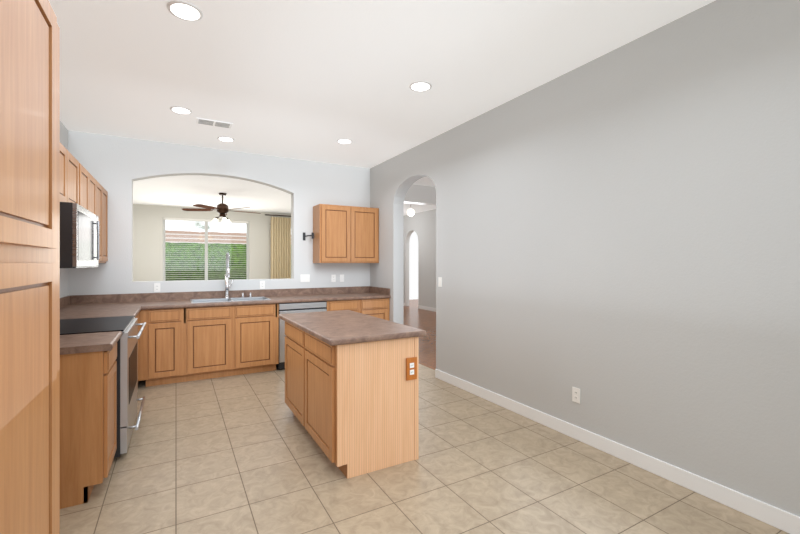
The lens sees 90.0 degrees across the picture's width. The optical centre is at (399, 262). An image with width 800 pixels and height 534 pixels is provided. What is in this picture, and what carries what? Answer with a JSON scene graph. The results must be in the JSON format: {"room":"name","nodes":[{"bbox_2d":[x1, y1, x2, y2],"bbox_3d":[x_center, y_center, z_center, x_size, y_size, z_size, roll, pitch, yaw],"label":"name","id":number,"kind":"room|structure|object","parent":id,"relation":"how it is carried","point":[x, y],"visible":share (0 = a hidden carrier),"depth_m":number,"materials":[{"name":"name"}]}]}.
{"room":"kitchen","nodes":[
{"label":"kitchen","id":0,"kind":"room"},
{"bbox_2d":[60,121,67,297],"bbox_3d":[-2.081,-0.075,1.310,0.150,2.950,7.620,0,0,-29],"label":"wall","id":1,"kind":"structure","parent":0,"point":[63,271],"depth_m":4.48,"materials":[{"name":"paint"}]},
{"bbox_2d":[72,155,79,204],"bbox_3d":[-2.784,-0.647,3.110,0.378,0.465,0.513,0,0,-29],"label":"upper cabinet","id":2,"kind":"object","parent":1,"relation":"attached to","point":[75,163],"depth_m":3.31,"materials":[{"name":"brown wood"}]},
{"bbox_2d":[60,202,98,267],"bbox_3d":[-2.617,-0.186,2.981,0.539,0.443,0.888,0,0,-29],"label":"over-the-range microwave","id":3,"kind":"object","parent":2,"relation":"attached to","point":[79,236],"visible":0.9,"depth_m":2.75,"materials":[{"name":"silver plastic"}]},
{"bbox_2d":[80,164,91,211],"bbox_3d":[-3.027,-0.440,3.545,0.378,0.880,0.485,0,0,-29],"label":"upper cabinet","id":4,"kind":"object","parent":1,"relation":"attached to","point":[85,177],"depth_m":3.67,"materials":[{"name":"brown wood"}]},
{"bbox_2d":[92,176,99,262],"bbox_3d":[-3.212,-0.440,3.875,0.378,0.880,0.523,0,0,-29],"label":"upper cabinet","id":5,"kind":"object","parent":1,"relation":"attached to","point":[95,184],"depth_m":4.15,"materials":[{"name":"brown wood"}]},
{"bbox_2d":[100,184,103,262],"bbox_3d":[-3.406,-0.440,4.222,0.378,0.880,0.523,0,0,-29],"label":"upper cabinet","id":6,"kind":"object","parent":1,"relation":"attached to","point":[101,187],"depth_m":4.49,"materials":[{"name":"brown wood"}]},
{"bbox_2d":[104,189,107,262],"bbox_3d":[-3.591,-0.440,4.551,0.378,0.880,0.485,0,0,-29],"label":"upper cabinet","id":7,"kind":"object","parent":1,"relation":"attached to","point":[105,192],"depth_m":4.75,"materials":[{"name":"brown wood"}]},
{"bbox_2d":[133,204,290,280],"bbox_3d":[-4.734,0.050,8.587,5.430,2.700,0.150,0,0,-29],"label":"wall","id":8,"kind":"structure","parent":0,"point":[147,242],"depth_m":8.37,"materials":[{"name":"paint"}]},
{"bbox_2d":[163,220,248,280],"bbox_3d":[-4.237,-0.240,8.825,1.770,1.440,0.140,0,0,-29],"label":"window","id":9,"kind":"structure","parent":8,"relation":"in","point":[206,249],"depth_m":8.82,"materials":[{"name":"white"}]},
{"bbox_2d":[163,217,248,280],"bbox_3d":[-4.230,-0.268,8.812,1.690,1.380,0.042,0,0,-29],"label":"blinds","id":10,"kind":"object","parent":9,"relation":"attached to","point":[188,219],"visible":0.9,"depth_m":8.63,"materials":[{"name":"white plastic"}]},
{"bbox_2d":[269,225,270,278],"bbox_3d":[-2.778,0.250,9.688,0.780,2.300,0.060,0,0,-29],"label":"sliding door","id":11,"kind":"structure","parent":8,"relation":"in","point":[269,251],"depth_m":9.48,"materials":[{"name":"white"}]},
{"bbox_2d":[265,214,290,278],"bbox_3d":[-2.734,0.119,9.548,0.960,2.501,0.122,0,0,-29],"label":"curtain","id":12,"kind":"object","parent":8,"relation":"hanging from","point":[280,247],"visible":0.58,"depth_m":9.45,"materials":[{"name":"beige fabric"}]},
{"bbox_2d":[133,175,290,212],"bbox_3d":[-3.852,-1.250,7.012,5.430,0.100,3.760,0,0,-29],"label":"ceiling","id":13,"kind":"structure","parent":0,"point":[185,191],"depth_m":6.91,"materials":[{"name":"paint"}]},
{"bbox_2d":[182,193,260,227],"bbox_3d":[-3.056,-0.908,6.924,1.273,0.585,1.252,0,0,-29],"label":"ceiling fan","id":14,"kind":"object","parent":13,"relation":"hanging from","point":[223,209],"visible":1,"depth_m":6.82,"materials":[{"name":"brown wood"}]},
{"bbox_2d":[68,130,369,295],"bbox_3d":[-2.897,-0.075,5.306,5.430,2.950,0.150,0,0,-29],"label":"wall","id":15,"kind":"structure","parent":0,"point":[115,167],"depth_m":5.37,"materials":[{"name":"paint"}]},
{"bbox_2d":[154,283,159,291],"bbox_3d":[-3.098,0.315,5.102,0.070,0.115,0.008,0,0,-29],"label":"electrical outlet","id":16,"kind":"object","parent":15,"relation":"attached to","point":[156,287],"visible":1,"depth_m":5.10,"materials":[{"name":"white plastic"}]},
{"bbox_2d":[72,286,371,303],"bbox_3d":[-2.178,0.430,5.609,3.876,0.100,0.020,0,0,-29],"label":"backsplash","id":17,"kind":"structure","parent":15,"relation":"attached to","point":[111,298],"depth_m":5.32,"materials":[{"name":"brown stone"}]},
{"bbox_2d":[260,281,264,288],"bbox_3d":[-1.972,0.315,5.732,0.070,0.115,0.008,0,0,-29],"label":"electrical outlet","id":18,"kind":"object","parent":15,"relation":"attached to","point":[262,284],"visible":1,"depth_m":5.73,"materials":[{"name":"white plastic"}]},
{"bbox_2d":[300,274,309,281],"bbox_3d":[-1.431,0.230,6.034,0.143,0.115,0.011,0,0,-29],"label":"light switch","id":19,"kind":"object","parent":15,"relation":"attached to","point":[304,277],"visible":1,"depth_m":6.03,"materials":[{"name":"white plastic"}]},
{"bbox_2d":[303,232,313,239],"bbox_3d":[-1.372,-0.400,6.008,0.181,0.120,0.041,0,0,19],"label":"bracket","id":20,"kind":"object","parent":15,"relation":"attached to","point":[311,235],"visible":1,"depth_m":5.99,"materials":[{"name":"black plastic"}]},
{"bbox_2d":[331,275,335,281],"bbox_3d":[-1.039,0.240,6.255,0.070,0.115,0.008,0,0,-29],"label":"electrical outlet","id":21,"kind":"object","parent":15,"relation":"attached to","point":[333,278],"visible":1,"depth_m":6.25,"materials":[{"name":"white plastic"}]},
{"bbox_2d":[313,204,355,262],"bbox_3d":[-1.007,-0.430,6.077,0.542,0.860,0.348,0,0,-29],"label":"upper cabinet","id":22,"kind":"object","parent":15,"relation":"attached to","point":[334,226],"depth_m":5.94,"materials":[{"name":"brown wood"}]},
{"bbox_2d":[356,207,378,262],"bbox_3d":[-0.644,-0.430,6.280,0.542,0.860,0.348,0,0,-29],"label":"upper cabinet","id":23,"kind":"object","parent":15,"relation":"attached to","point":[367,219],"depth_m":6.17,"materials":[{"name":"brown wood"}]},
{"bbox_2d":[48,0,715,214],"bbox_3d":[-0.454,-1.600,6.336,7.900,0.100,14.800,0,0,-29],"label":"ceiling","id":24,"kind":"structure","parent":0,"point":[312,80],"depth_m":3.11,"materials":[{"name":"paint"}]},
{"bbox_2d":[170,106,191,113],"bbox_3d":[-2.218,-1.546,4.053,0.200,0.009,0.200,0,0,-29],"label":"recessed light","id":25,"kind":"object","parent":24,"relation":"in","point":[180,110],"visible":0.98,"depth_m":4.04,"materials":[{"name":"white glass"}]},
{"bbox_2d":[167,0,202,20],"bbox_3d":[-1.320,-1.546,2.459,0.200,0.009,0.200,0,0,-29],"label":"recessed light","id":26,"kind":"object","parent":24,"relation":"in","point":[184,10],"visible":1,"depth_m":2.44,"materials":[{"name":"white glass"}]},
{"bbox_2d":[196,118,232,128],"bbox_3d":[-2.057,-1.546,4.430,0.360,0.010,0.180,0,0,-29],"label":"ceiling vent","id":27,"kind":"object","parent":24,"relation":"in","point":[213,123],"visible":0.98,"depth_m":4.42,"materials":[{"name":"white metal"}]},
{"bbox_2d":[217,136,234,141],"bbox_3d":[-2.173,-1.546,4.995,0.200,0.009,0.200,0,0,-29],"label":"recessed light","id":28,"kind":"object","parent":24,"relation":"in","point":[225,139],"visible":0.96,"depth_m":4.99,"materials":[{"name":"white glass"}]},
{"bbox_2d":[337,139,351,143],"bbox_3d":[-0.704,-1.546,5.084,0.200,0.009,0.200,0,0,-29],"label":"recessed light","id":29,"kind":"object","parent":24,"relation":"in","point":[344,141],"visible":0.94,"depth_m":5.08,"materials":[{"name":"white glass"}]},
{"bbox_2d":[407,209,414,215],"bbox_3d":[0.244,-1.302,9.019,0.180,0.496,0.180,0,0,-29],"label":"pendant light","id":30,"kind":"object","parent":24,"relation":"hanging from","point":[410,212],"visible":0.77,"depth_m":8.96,"materials":[{"name":"white glass"}]},
{"bbox_2d":[404,184,435,205],"bbox_3d":[0.775,-1.375,8.285,3.550,0.350,0.200,0,0,-29],"label":"beam","id":31,"kind":"structure","parent":24,"relation":"attached to","point":[421,194],"depth_m":7.98,"materials":[{"name":"white paint"}]},
{"bbox_2d":[409,81,431,91],"bbox_3d":[0.180,-1.546,3.505,0.200,0.009,0.200,0,0,-29],"label":"recessed light","id":32,"kind":"object","parent":24,"relation":"in","point":[419,86],"visible":1,"depth_m":3.50,"materials":[{"name":"white glass"}]},
{"bbox_2d":[404,209,435,307],"bbox_3d":[1.950,-0.075,9.975,0.150,2.950,10.800,0,0,-29],"label":"wall","id":33,"kind":"structure","parent":0,"point":[422,225],"depth_m":12.04,"materials":[{"name":"paint"}]},
{"bbox_2d":[60,299,788,533],"bbox_3d":[-0.345,1.450,6.397,10.950,0.100,14.800,0,0,-29],"label":"floor","id":34,"kind":"structure","parent":0,"point":[241,454],"depth_m":2.56,"materials":[{"name":"tile"}]},
{"bbox_2d":[0,0,71,533],"bbox_3d":[-1.393,0.260,0.996,0.738,2.280,0.760,0,0,-29],"label":"tall cabinet","id":35,"kind":"object","parent":34,"relation":"on","point":[58,419],"depth_m":1.17,"materials":[{"name":"brown wood"}]},
{"bbox_2d":[72,344,116,505],"bbox_3d":[-2.188,0.960,2.419,0.742,0.880,0.500,0,0,-29],"label":"base cabinet","id":36,"kind":"object","parent":34,"relation":"on","point":[94,374],"depth_m":2.35,"materials":[{"name":"brown wood"}]},
{"bbox_2d":[72,332,122,355],"bbox_3d":[-2.173,0.500,2.419,0.768,0.040,0.515,0,0,-29],"label":"countertop","id":37,"kind":"structure","parent":36,"relation":"on","point":[100,341],"depth_m":2.45,"materials":[{"name":"brown stone"}]},
{"bbox_2d":[60,315,145,457],"bbox_3d":[-2.466,0.907,3.066,0.842,0.985,0.890,0,0,-29],"label":"range","id":38,"kind":"object","parent":34,"relation":"on","point":[127,367],"visible":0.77,"depth_m":2.94,"materials":[{"name":"silver metal"}]},
{"bbox_2d":[136,316,139,380],"bbox_3d":[-3.098,0.960,4.045,0.742,0.880,0.466,0,0,-29],"label":"base cabinet","id":39,"kind":"object","parent":34,"relation":"on","point":[138,317],"depth_m":4.43,"materials":[{"name":"brown wood"}]},
{"bbox_2d":[140,312,143,375],"bbox_3d":[-3.393,0.960,4.546,0.718,0.880,0.688,0,0,-29],"label":"base cabinet","id":40,"kind":"object","parent":34,"relation":"on","point":[141,313],"depth_m":4.45,"materials":[{"name":"brown wood"}]},
{"bbox_2d":[144,308,183,386],"bbox_3d":[-2.838,0.960,4.843,0.380,0.880,0.712,0,0,-29],"label":"base cabinet","id":41,"kind":"object","parent":34,"relation":"on","point":[164,327],"depth_m":4.54,"materials":[{"name":"brown wood"}]},
{"bbox_2d":[72,300,139,318],"bbox_3d":[-3.139,0.500,4.144,0.768,0.040,1.638,0,0,-29],"label":"countertop","id":42,"kind":"structure","parent":41,"relation":"on","point":[125,308],"depth_m":4.04,"materials":[{"name":"brown stone"}]},
{"bbox_2d":[132,292,390,311],"bbox_3d":[-1.705,0.500,5.468,3.188,0.040,0.728,0,0,-29],"label":"countertop","id":43,"kind":"structure","parent":41,"relation":"on","point":[144,305],"depth_m":5.12,"materials":[{"name":"brown stone"}]},
{"bbox_2d":[190,253,270,302],"bbox_3d":[-2.212,0.259,5.220,0.920,0.796,0.530,0,0,-29],"label":"sink","id":44,"kind":"object","parent":43,"relation":"in","point":[228,299],"visible":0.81,"depth_m":5.37,"materials":[{"name":"silver metal"}]},
{"bbox_2d":[224,253,251,298],"bbox_3d":[-2.164,0.167,5.385,0.346,0.612,0.239,0,0,-29],"label":"faucet","id":45,"kind":"object","parent":43,"relation":"on","point":[227,275],"depth_m":5.38,"materials":[{"name":"silver metal"}]},
{"bbox_2d":[184,312,278,381],"bbox_3d":[-2.210,1.050,5.195,1.060,0.700,0.712,0,0,-29],"label":"base cabinet","id":46,"kind":"object","parent":34,"relation":"on","point":[216,344],"depth_m":4.88,"materials":[{"name":"brown wood"}]},
{"bbox_2d":[276,301,326,369],"bbox_3d":[-1.442,0.966,5.606,0.638,0.868,0.668,0,0,-29],"label":"dishwasher","id":47,"kind":"object","parent":34,"relation":"on","point":[300,307],"visible":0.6,"depth_m":5.23,"materials":[{"name":"silver metal"}]},
{"bbox_2d":[316,300,359,312],"bbox_3d":[-0.955,0.960,5.897,0.487,0.880,0.712,0,0,-29],"label":"base cabinet","id":48,"kind":"object","parent":34,"relation":"on","point":[331,305],"depth_m":5.58,"materials":[{"name":"brown wood"}]},
{"bbox_2d":[285,322,418,478],"bbox_3d":[-0.477,0.960,3.294,0.635,0.880,1.385,0,0,-29],"label":"kitchen island","id":49,"kind":"object","parent":34,"relation":"on","point":[352,390],"depth_m":2.73,"materials":[{"name":"brown wood"}]},
{"bbox_2d":[279,310,425,345],"bbox_3d":[-0.478,0.500,3.303,0.715,0.040,1.460,0,0,-29],"label":"island countertop","id":50,"kind":"structure","parent":49,"relation":"on","point":[340,327],"depth_m":2.98,"materials":[{"name":"brown stone"}]},
{"bbox_2d":[406,356,417,380],"bbox_3d":[0.082,0.745,2.820,0.086,0.156,0.011,0,0,-29],"label":"outlet","id":51,"kind":"object","parent":49,"relation":"attached to","point":[411,361],"depth_m":2.82,"materials":[{"name":"brown wood"}]},
{"bbox_2d":[360,300,389,320],"bbox_3d":[-0.530,0.960,6.135,0.486,0.880,0.712,0,0,-29],"label":"base cabinet","id":52,"kind":"object","parent":34,"relation":"on","point":[375,308],"depth_m":5.84,"materials":[{"name":"brown wood"}]},
{"bbox_2d":[370,0,799,516],"bbox_3d":[0.489,-0.075,4.990,0.170,2.950,11.530,0,0,-29],"label":"wall","id":53,"kind":"structure","parent":0,"point":[618,237],"depth_m":2.71,"materials":[{"name":"paint"}]},
{"bbox_2d":[368,288,390,295],"bbox_3d":[-0.323,0.430,6.242,0.020,0.100,0.688,0,0,-29],"label":"backsplash","id":54,"kind":"structure","parent":53,"relation":"attached to","point":[383,291],"depth_m":6.12,"materials":[{"name":"brown stone"}]},
{"bbox_2d":[438,277,441,286],"bbox_3d":[0.480,0.230,4.819,0.011,0.115,0.070,0,0,-29],"label":"light switch","id":55,"kind":"object","parent":53,"relation":"attached to","point":[439,281],"visible":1,"depth_m":4.81,"materials":[{"name":"white plastic"}]},
{"bbox_2d":[572,387,579,403],"bbox_3d":[1.400,1.050,3.180,0.008,0.115,0.070,0,0,-29],"label":"electrical outlet","id":56,"kind":"object","parent":53,"relation":"attached to","point":[575,394],"visible":1,"depth_m":3.17,"materials":[{"name":"white plastic"}]},
{"bbox_2d":[435,369,799,533],"bbox_3d":[-0.310,1.347,6.417,0.196,0.105,14.500,0,0,-29],"label":"baseboard","id":57,"kind":"structure","parent":53,"relation":"attached to","point":[778,518],"depth_m":2.66,"materials":[{"name":"white"}]},
{"label":"outside","id":58,"kind":"structure","parent":0,"visible":0},
{"bbox_2d":[165,220,245,280],"bbox_3d":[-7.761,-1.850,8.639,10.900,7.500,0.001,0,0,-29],"label":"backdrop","id":59,"kind":"structure","parent":58,"point":[191,237],"depth_m":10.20,"materials":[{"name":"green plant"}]},
{"bbox_3d":[0.336,-0.075,9.071,3.550,2.950,10.800,0,0,-29],"label":"wall","id":60,"kind":"structure","parent":0,"visible":0},
{"bbox_2d":[418,305,435,311],"bbox_3d":[2.501,1.347,8.822,0.013,0.105,7.950,0,0,-29],"label":"baseboard","id":61,"kind":"structure","parent":60,"relation":"attached to","point":[427,308],"depth_m":11.82,"materials":[{"name":"white"}]}
]}

